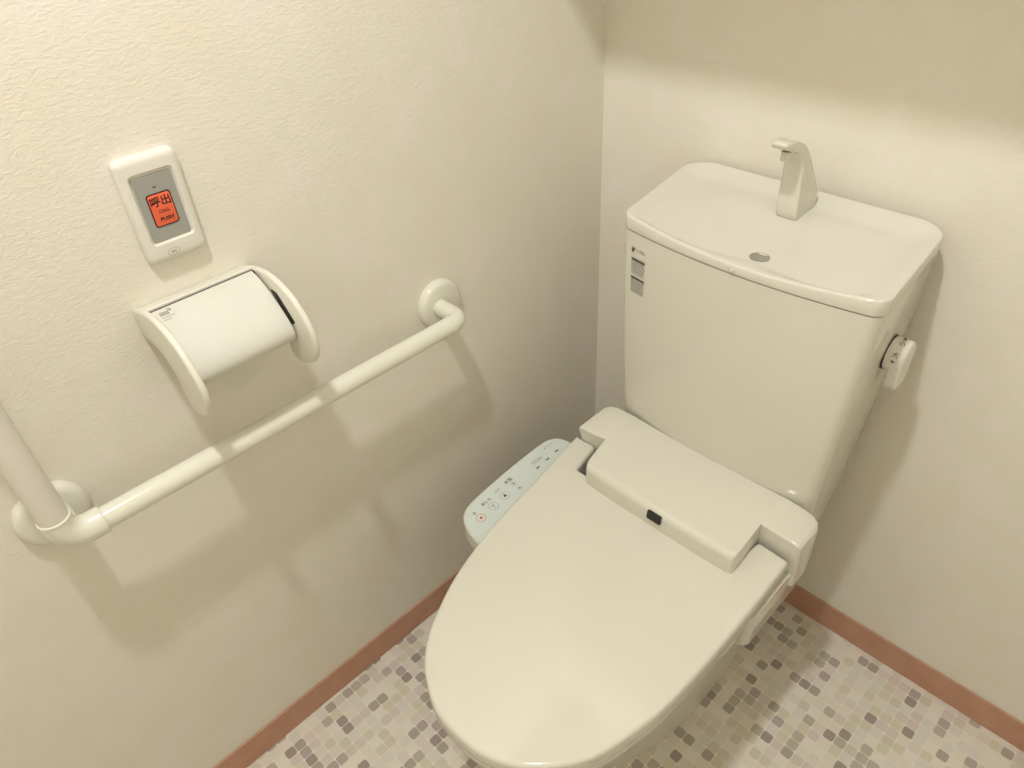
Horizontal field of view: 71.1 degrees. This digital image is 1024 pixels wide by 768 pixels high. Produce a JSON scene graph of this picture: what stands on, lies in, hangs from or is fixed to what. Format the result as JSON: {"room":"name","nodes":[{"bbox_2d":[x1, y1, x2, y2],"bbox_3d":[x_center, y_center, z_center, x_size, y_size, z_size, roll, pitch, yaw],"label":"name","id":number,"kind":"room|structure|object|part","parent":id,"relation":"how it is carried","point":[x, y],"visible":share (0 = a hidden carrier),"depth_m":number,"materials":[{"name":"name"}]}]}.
{"room":"toilet room","nodes":[
{"label":"toilet room","id":0,"kind":"room"},
{"bbox_2d":[0,0,605,767],"bbox_3d":[-0.490,-0.280,0.652,1.860,2.320,0.060,-33,47,-32],"label":"wall","id":1,"kind":"structure","parent":0,"point":[362,155],"depth_m":0.99,"materials":[{"name":"beige paint"}]},
{"bbox_2d":[109,145,204,263],"bbox_3d":[-0.383,-0.194,0.782,0.069,0.118,0.012,-33,47,-32],"label":"button","id":2,"kind":"object","parent":1,"relation":"attached to","point":[151,186],"visible":1,"depth_m":0.77,"materials":[{"name":"white plastic"}]},
{"bbox_2d":[133,265,319,415],"bbox_3d":[-0.327,-0.053,0.836,0.144,0.117,0.143,-33,47,-32],"label":"paper holder","id":3,"kind":"object","parent":1,"relation":"attached to","point":[210,329],"visible":1,"depth_m":0.82,"materials":[{"name":"beige plastic"}]},
{"bbox_3d":[-0.375,-0.022,0.798,0.008,0.114,0.143,-33,47,-32],"label":"arm","id":4,"kind":"part","parent":3,"relation":"part of","materials":[{"name":"beige plastic"}]},
{"bbox_3d":[-0.279,-0.083,0.873,0.008,0.114,0.143,-33,47,-32],"label":"arm","id":5,"kind":"part","parent":3,"relation":"part of","materials":[{"name":"beige plastic"}]},
{"bbox_2d":[0,278,464,545],"bbox_3d":[-0.319,-0.243,0.763,0.679,0.773,0.084,-33,47,-32],"label":"grab bar","id":6,"kind":"object","parent":1,"relation":"attached to","point":[61,512],"visible":1,"depth_m":0.85,"materials":[{"name":"white plastic"}]},
{"bbox_3d":[-0.529,-0.124,0.585,0.032,0.670,0.072,-33,47,-32],"label":"vertical rail","id":7,"kind":"part","parent":6,"relation":"part of","materials":[{"name":"white plastic"}]},
{"bbox_3d":[-0.283,0.015,0.983,0.564,0.028,0.070,-33,47,-32],"label":"horizontal rail","id":8,"kind":"part","parent":6,"relation":"part of","materials":[{"name":"white plastic"}]},
{"bbox_2d":[213,569,459,767],"bbox_3d":[-0.431,0.633,1.312,1.800,0.065,0.004,-33,47,-32],"label":"baseboard","id":9,"kind":"structure","parent":1,"relation":"attached to","point":[296,713],"depth_m":1.38,"materials":[{"name":"wood"}]},
{"bbox_2d":[247,600,1023,767],"bbox_3d":[0.011,0.937,0.989,1.920,0.060,1.370,-33,47,-32],"label":"floor","id":10,"kind":"structure","parent":0,"point":[799,694],"depth_m":1.32,"materials":[{"name":"tile"}]},
{"bbox_2d":[424,138,942,767],"bbox_3d":[0.165,0.188,1.083,0.772,0.986,0.485,-33,47,-32],"label":"toilet","id":11,"kind":"object","parent":10,"relation":"on","point":[612,577],"visible":1,"depth_m":1.00,"materials":[{"name":"beige ceramic"}]},
{"bbox_3d":[0.029,0.194,1.229,0.276,0.034,0.130,-33,47,-32],"label":"control arm","id":12,"kind":"part","parent":11,"relation":"part of","materials":[{"name":"beige plastic"}]},
{"bbox_3d":[0.085,0.325,1.042,0.483,0.045,0.399,-33,47,-32],"label":"seat","id":13,"kind":"part","parent":11,"relation":"part of","materials":[{"name":"beige plastic"}]},
{"bbox_3d":[0.085,0.305,1.027,0.492,0.053,0.402,-33,47,-32],"label":"lid","id":14,"kind":"part","parent":11,"relation":"part of","materials":[{"name":"beige plastic"}]},
{"bbox_3d":[0.207,0.440,1.248,0.685,0.383,0.352,-33,47,-32],"label":"bowl","id":15,"kind":"part","parent":11,"relation":"part of","materials":[{"name":"beige ceramic"}]},
{"bbox_3d":[0.367,-0.009,1.141,0.230,0.485,0.397,-33,47,-32],"label":"tank","id":16,"kind":"part","parent":11,"relation":"part of","materials":[{"name":"beige ceramic"}]},
{"bbox_3d":[0.354,-0.216,0.982,0.238,0.035,0.402,-33,47,-32],"label":"tank lid","id":17,"kind":"part","parent":11,"relation":"part of","materials":[{"name":"beige ceramic"}]},
{"bbox_2d":[772,138,816,220],"bbox_3d":[0.378,-0.278,0.962,0.120,0.127,0.031,-33,47,-32],"label":"faucet","id":18,"kind":"object","parent":11,"relation":"on","point":[797,196],"depth_m":0.97,"materials":[{"name":"beige plastic"}]},
{"bbox_3d":[0.518,-0.018,0.963,0.044,0.048,0.017,-33,47,-32],"label":"blade","id":19,"kind":"part","parent":11,"relation":"part of","materials":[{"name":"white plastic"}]},
{"bbox_3d":[0.515,-0.038,0.951,0.047,0.047,0.024,-33,47,-32],"label":"flush lever","id":20,"kind":"part","parent":11,"relation":"part of","materials":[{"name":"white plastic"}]},
{"bbox_2d":[595,0,1023,722],"bbox_3d":[0.608,-0.430,0.752,0.060,2.320,1.250,-33,47,-32],"label":"wall","id":21,"kind":"structure","parent":0,"point":[915,108],"depth_m":1.05,"materials":[{"name":"beige paint"}]},
{"bbox_2d":[784,585,1023,751],"bbox_3d":[0.643,0.471,1.429,0.004,0.065,1.242,-33,47,-32],"label":"baseboard","id":22,"kind":"structure","parent":21,"relation":"attached to","point":[994,719],"depth_m":1.34,"materials":[{"name":"wood"}]}
]}

